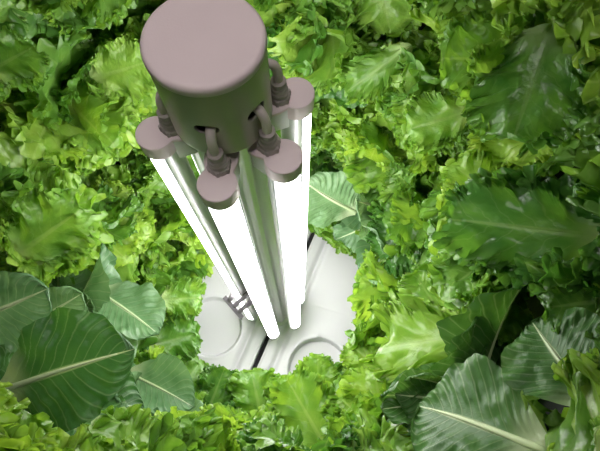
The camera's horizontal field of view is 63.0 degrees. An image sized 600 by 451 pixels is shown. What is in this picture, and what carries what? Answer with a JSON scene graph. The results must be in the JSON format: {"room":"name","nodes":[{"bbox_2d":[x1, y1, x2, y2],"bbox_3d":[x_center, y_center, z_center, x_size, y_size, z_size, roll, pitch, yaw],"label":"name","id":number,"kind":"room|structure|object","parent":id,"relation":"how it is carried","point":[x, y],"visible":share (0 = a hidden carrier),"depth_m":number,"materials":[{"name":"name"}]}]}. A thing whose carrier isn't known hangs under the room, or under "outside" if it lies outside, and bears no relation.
{"room":"greenhouse","nodes":[
{"label":"greenhouse","id":0,"kind":"room"},
{"bbox_2d":[49,243,165,357],"bbox_3d":[-0.307,0.150,0.740,0.197,0.234,0.238,0,70,0],"label":"plant","id":1,"kind":"object","parent":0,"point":[136,311],"visible":0.17,"depth_m":0.74,"materials":[{"name":"green plant"}]},
{"bbox_2d":[252,232,314,369],"bbox_3d":[-0.057,0.228,1.242,1.600,0.030,1.600,0,70,0],"label":"floor","id":2,"kind":"structure","parent":0,"point":[267,338],"depth_m":1.20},
{"bbox_2d":[194,227,310,370],"bbox_3d":[-0.223,0.151,1.234,0.354,0.034,0.720,22,72,8],"label":"tank lid","id":3,"kind":"object","parent":2,"relation":"on","point":[231,342],"visible":0.05,"depth_m":1.20,"materials":[{"name":"plastic"}]},
{"bbox_2d":[133,178,199,273],"bbox_3d":[-0.263,-0.023,1.058,0.200,0.420,0.392,28,73,10],"label":"lettuce","id":4,"kind":"object","parent":3,"relation":"on","point":[176,226],"visible":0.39,"depth_m":0.96,"materials":[{"name":"green plant"}]},
{"bbox_2d":[124,114,199,208],"bbox_3d":[-0.213,-0.140,0.894,0.273,0.316,0.182,-25,72,-9],"label":"lettuce","id":5,"kind":"object","parent":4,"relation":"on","point":[143,167],"visible":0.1,"depth_m":0.86,"materials":[{"name":"green plant"}]},
{"bbox_2d":[135,247,206,326],"bbox_3d":[-0.340,0.168,0.984,0.220,0.311,0.279,41,75,13],"label":"lettuce","id":6,"kind":"object","parent":3,"relation":"on","point":[182,296],"visible":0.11,"depth_m":0.97,"materials":[{"name":"green plant"}]},
{"bbox_2d":[133,312,214,395],"bbox_3d":[-0.272,0.284,0.939,0.205,0.375,0.320,-24,72,-8],"label":"lettuce","id":7,"kind":"object","parent":3,"relation":"on","point":[183,341],"visible":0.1,"depth_m":0.97,"materials":[{"name":"green plant"}]},
{"bbox_2d":[137,219,213,301],"bbox_3d":[-0.318,0.099,1.078,0.290,0.297,0.210,-39,75,-13],"label":"lettuce","id":8,"kind":"object","parent":3,"relation":"on","point":[190,261],"visible":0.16,"depth_m":1.07,"materials":[{"name":"green plant"}]},
{"bbox_2d":[195,364,235,403],"bbox_3d":[-0.234,0.368,1.018,0.308,0.226,0.222,0,70,0],"label":"lettuce","id":9,"kind":"object","parent":3,"relation":"on","point":[219,376],"visible":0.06,"depth_m":0.99,"materials":[{"name":"green plant"}]},
{"bbox_2d":[135,0,314,338],"bbox_3d":[-0.061,0.056,0.745,0.139,0.960,0.151,27,72,9],"label":"light","id":10,"kind":"object","parent":3,"relation":"on","point":[208,64],"visible":1,"depth_m":0.37,"materials":[{"name":"grey plastic"}]},
{"bbox_2d":[257,234,357,374],"bbox_3d":[0.114,0.284,1.186,0.354,0.034,0.720,22,72,8],"label":"tank lid","id":11,"kind":"object","parent":2,"relation":"on","point":[326,313],"visible":0.13,"depth_m":1.20,"materials":[{"name":"plastic"}]},
{"bbox_2d":[224,368,280,414],"bbox_3d":[-0.085,0.401,0.978,0.324,0.278,0.226,0,70,0],"label":"lettuce","id":12,"kind":"object","parent":11,"relation":"on","point":[245,386],"visible":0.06,"depth_m":0.99,"materials":[{"name":"green plant"}]},
{"bbox_2d":[295,352,349,383],"bbox_3d":[0.097,0.383,0.998,0.310,0.265,0.237,0,70,0],"label":"lettuce","id":13,"kind":"object","parent":11,"relation":"on","point":[321,364],"visible":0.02,"depth_m":1.01,"materials":[{"name":"green plant"}]},
{"bbox_2d":[262,366,341,448],"bbox_3d":[0.055,0.377,0.880,0.287,0.294,0.218,6,70,2],"label":"lettuce","id":14,"kind":"object","parent":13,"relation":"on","point":[299,395],"visible":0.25,"depth_m":0.82,"materials":[{"name":"green plant"}]},
{"bbox_2d":[314,229,359,264],"bbox_3d":[0.133,-0.015,1.152,0.174,0.242,0.311,-39,75,-13],"label":"lettuce","id":15,"kind":"object","parent":11,"relation":"on","point":[325,235],"visible":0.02,"depth_m":1.18,"materials":[{"name":"green plant"}]},
{"bbox_2d":[307,166,384,284],"bbox_3d":[0.151,-0.002,1.025,0.329,0.410,0.221,39,75,13],"label":"leaf lettuce","id":16,"kind":"object","parent":11,"relation":"on","point":[331,197],"visible":0.22,"depth_m":0.95,"materials":[{"name":"green plant"}]},
{"bbox_2d":[333,334,380,390],"bbox_3d":[0.156,0.287,0.923,0.185,0.384,0.354,25,72,9],"label":"lettuce","id":17,"kind":"object","parent":11,"relation":"on","point":[350,358],"visible":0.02,"depth_m":0.98,"materials":[{"name":"green plant"}]},
{"bbox_2d":[319,366,391,436],"bbox_3d":[0.130,0.292,0.713,0.224,0.252,0.176,0,70,0],"label":"lettuce","id":18,"kind":"object","parent":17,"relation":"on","point":[360,389],"visible":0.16,"depth_m":0.73,"materials":[{"name":"green plant"}]},
{"bbox_2d":[380,286,599,450],"bbox_3d":[0.178,0.160,0.507,0.130,0.319,0.216,37,74,12],"label":"plant","id":19,"kind":"object","parent":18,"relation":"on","point":[469,399],"visible":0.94,"depth_m":0.42,"materials":[{"name":"green plant"}]},
{"bbox_2d":[380,23,425,37],"bbox_3d":[-0.057,-0.488,0.209,0.544,2.400,0.127,0,70,0],"label":"wall","id":20,"kind":"structure","parent":0,"point":[423,25],"depth_m":0.69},
{"bbox_2d":[9,0,137,41],"bbox_3d":[-0.235,-0.299,0.480,0.148,0.213,0.281,43,75,14],"label":"lettuce","id":21,"kind":"object","parent":20,"relation":"attached to","point":[54,18],"visible":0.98,"depth_m":0.52,"materials":[{"name":"green plant"}]},
{"bbox_2d":[88,0,166,117],"bbox_3d":[-0.168,-0.255,0.697,0.267,0.257,0.153,-14,71,-5],"label":"lettuce","id":22,"kind":"object","parent":20,"relation":"attached to","point":[134,23],"visible":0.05,"depth_m":0.64,"materials":[{"name":"green plant"}]},
{"bbox_2d":[245,0,326,27],"bbox_3d":[-0.072,-0.330,0.534,0.242,0.241,0.166,8,70,3],"label":"lettuce","id":23,"kind":"object","parent":20,"relation":"attached to","point":[267,10],"visible":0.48,"depth_m":0.60,"materials":[{"name":"green plant"}]},
{"bbox_2d":[270,83,339,161],"bbox_3d":[-0.046,-0.192,0.894,0.254,0.327,0.186,0,70,0],"label":"lettuce","id":24,"kind":"object","parent":20,"relation":"attached to","point":[330,126],"visible":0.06,"depth_m":0.85,"materials":[{"name":"green plant"}]},
{"bbox_2d":[307,149,340,234],"bbox_3d":[0.032,-0.107,1.043,0.318,0.321,0.201,4,70,1],"label":"lettuce","id":25,"kind":"object","parent":20,"relation":"attached to","point":[322,162],"visible":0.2,"depth_m":1.04,"materials":[{"name":"green plant"}]},
{"bbox_2d":[266,0,391,108],"bbox_3d":[0.012,-0.266,0.697,0.282,0.291,0.161,20,71,7],"label":"lettuce","id":26,"kind":"object","parent":20,"relation":"attached to","point":[315,52],"visible":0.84,"depth_m":0.63,"materials":[{"name":"green plant"}]},
{"bbox_2d":[312,98,442,193],"bbox_3d":[0.128,-0.145,0.847,0.160,0.311,0.294,-41,75,-13],"label":"lettuce","id":27,"kind":"object","parent":20,"relation":"attached to","point":[365,148],"visible":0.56,"depth_m":0.81,"materials":[{"name":"green plant"}]},
{"bbox_2d":[334,1,473,175],"bbox_3d":[0.179,-0.165,0.642,0.248,0.282,0.159,41,75,13],"label":"lettuce","id":28,"kind":"object","parent":20,"relation":"attached to","point":[389,73],"visible":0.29,"depth_m":0.63,"materials":[{"name":"green plant"}]},
{"bbox_2d":[349,0,475,39],"bbox_3d":[0.134,-0.273,0.488,0.247,0.302,0.160,26,72,9],"label":"lettuce","id":29,"kind":"object","parent":20,"relation":"attached to","point":[391,18],"visible":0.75,"depth_m":0.59,"materials":[{"name":"green plant"}]},
{"bbox_2d":[522,166,579,430],"bbox_3d":[0.265,-0.186,0.099,0.127,2.400,0.544,0,70,0],"label":"wall","id":30,"kind":"structure","parent":0,"point":[533,303],"depth_m":0.59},
{"bbox_2d":[344,246,400,354],"bbox_3d":[0.203,0.130,0.966,0.212,0.360,0.332,7,70,2],"label":"lettuce","id":31,"kind":"object","parent":30,"relation":"attached to","point":[365,294],"visible":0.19,"depth_m":0.94,"materials":[{"name":"green plant"}]},
{"bbox_2d":[363,145,458,277],"bbox_3d":[0.202,-0.023,0.845,0.173,0.292,0.317,-33,73,-11],"label":"lettuce","id":32,"kind":"object","parent":30,"relation":"attached to","point":[397,222],"visible":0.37,"depth_m":0.82,"materials":[{"name":"green plant"}]},
{"bbox_2d":[385,263,457,337],"bbox_3d":[0.213,0.176,0.780,0.153,0.271,0.260,8,70,3],"label":"lettuce","id":33,"kind":"object","parent":30,"relation":"attached to","point":[420,284],"visible":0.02,"depth_m":0.79,"materials":[{"name":"green plant"}]},
{"bbox_2d":[358,148,542,389],"bbox_3d":[0.211,0.050,0.626,0.170,0.342,0.347,22,72,8],"label":"lettuce","id":34,"kind":"object","parent":30,"relation":"attached to","point":[414,340],"visible":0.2,"depth_m":0.62,"materials":[{"name":"green plant"}]},
{"bbox_2d":[401,0,599,180],"bbox_3d":[0.206,-0.157,0.478,0.168,0.276,0.258,-18,71,-6],"label":"lettuce","id":35,"kind":"object","parent":30,"relation":"attached to","point":[523,74],"visible":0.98,"depth_m":0.42,"materials":[{"name":"green plant"}]},
{"bbox_2d":[430,112,599,450],"bbox_3d":[0.207,0.081,0.375,0.185,0.326,0.319,2,70,1],"label":"lettuce","id":36,"kind":"object","parent":30,"relation":"attached to","point":[545,235],"visible":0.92,"depth_m":0.41,"materials":[{"name":"green plant"}]},
{"bbox_3d":[-0.378,-0.186,0.099,0.127,2.400,0.544,0,70,0],"label":"wall","id":37,"kind":"structure","parent":0,"visible":0},
{"bbox_2d":[0,0,50,103],"bbox_3d":[-0.330,-0.162,0.437,0.156,0.194,0.247,26,72,9],"label":"lettuce","id":38,"kind":"object","parent":37,"relation":"attached to","point":[20,61],"visible":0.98,"depth_m":0.47,"materials":[{"name":"green plant"}]},
{"bbox_2d":[0,128,113,287],"bbox_3d":[-0.344,-0.009,0.624,0.190,0.258,0.203,-29,73,-10],"label":"lettuce","id":39,"kind":"object","parent":37,"relation":"attached to","point":[50,227],"visible":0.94,"depth_m":0.56,"materials":[{"name":"green plant"}]},
{"bbox_2d":[0,271,143,435],"bbox_3d":[-0.285,0.164,0.557,0.263,0.231,0.172,32,73,11],"label":"leafy plant","id":40,"kind":"object","parent":37,"relation":"attached to","point":[71,363],"visible":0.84,"depth_m":0.49,"materials":[{"name":"green plant"}]},
{"bbox_2d":[0,27,154,176],"bbox_3d":[-0.292,-0.151,0.671,0.160,0.294,0.238,38,74,13],"label":"lettuce","id":41,"kind":"object","parent":37,"relation":"attached to","point":[88,123],"visible":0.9,"depth_m":0.61,"materials":[{"name":"green plant"}]},
{"bbox_2d":[66,156,160,284],"bbox_3d":[-0.340,-0.007,0.845,0.166,0.277,0.291,0,70,0],"label":"lettuce","id":42,"kind":"object","parent":37,"relation":"attached to","point":[128,220],"visible":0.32,"depth_m":0.83,"materials":[{"name":"green plant"}]},
{"bbox_3d":[-0.057,0.116,-0.010,0.544,2.400,0.127,0,70,0],"label":"wall","id":43,"kind":"structure","parent":0,"visible":0},
{"bbox_2d":[0,382,102,450],"bbox_3d":[-0.215,0.167,0.326,0.244,0.247,0.132,27,72,9],"label":"lettuce","id":44,"kind":"object","parent":43,"relation":"attached to","point":[20,430],"visible":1,"depth_m":0.35,"materials":[{"name":"green plant"}]},
{"bbox_2d":[115,353,203,419],"bbox_3d":[-0.239,0.262,0.707,0.264,0.274,0.174,21,72,8],"label":"leaf lettuce","id":45,"kind":"object","parent":43,"relation":"attached to","point":[163,382],"visible":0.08,"depth_m":0.70,"materials":[{"name":"green plant"}]},
{"bbox_2d":[74,401,250,450],"bbox_3d":[-0.134,0.258,0.491,0.256,0.284,0.154,0,70,0],"label":"lettuce","id":46,"kind":"object","parent":43,"relation":"attached to","point":[132,428],"visible":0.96,"depth_m":0.48,"materials":[{"name":"green plant"}]},
{"bbox_2d":[195,391,268,416],"bbox_3d":[-0.141,0.387,0.871,0.328,0.335,0.154,12,71,4],"label":"lettuce","id":47,"kind":"object","parent":43,"relation":"attached to","point":[230,406],"visible":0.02,"depth_m":0.87,"materials":[{"name":"green plant"}]},
{"bbox_2d":[232,406,295,440],"bbox_3d":[-0.047,0.336,0.692,0.265,0.277,0.154,-6,70,-2],"label":"lettuce","id":48,"kind":"object","parent":43,"relation":"attached to","point":[251,416],"visible":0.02,"depth_m":0.74,"materials":[{"name":"green plant"}]},
{"bbox_2d":[213,409,414,450],"bbox_3d":[0.025,0.281,0.523,0.274,0.294,0.158,0,70,0],"label":"lettuce","id":49,"kind":"object","parent":43,"relation":"attached to","point":[268,433],"visible":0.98,"depth_m":0.51,"materials":[{"name":"green plant"}]}
]}

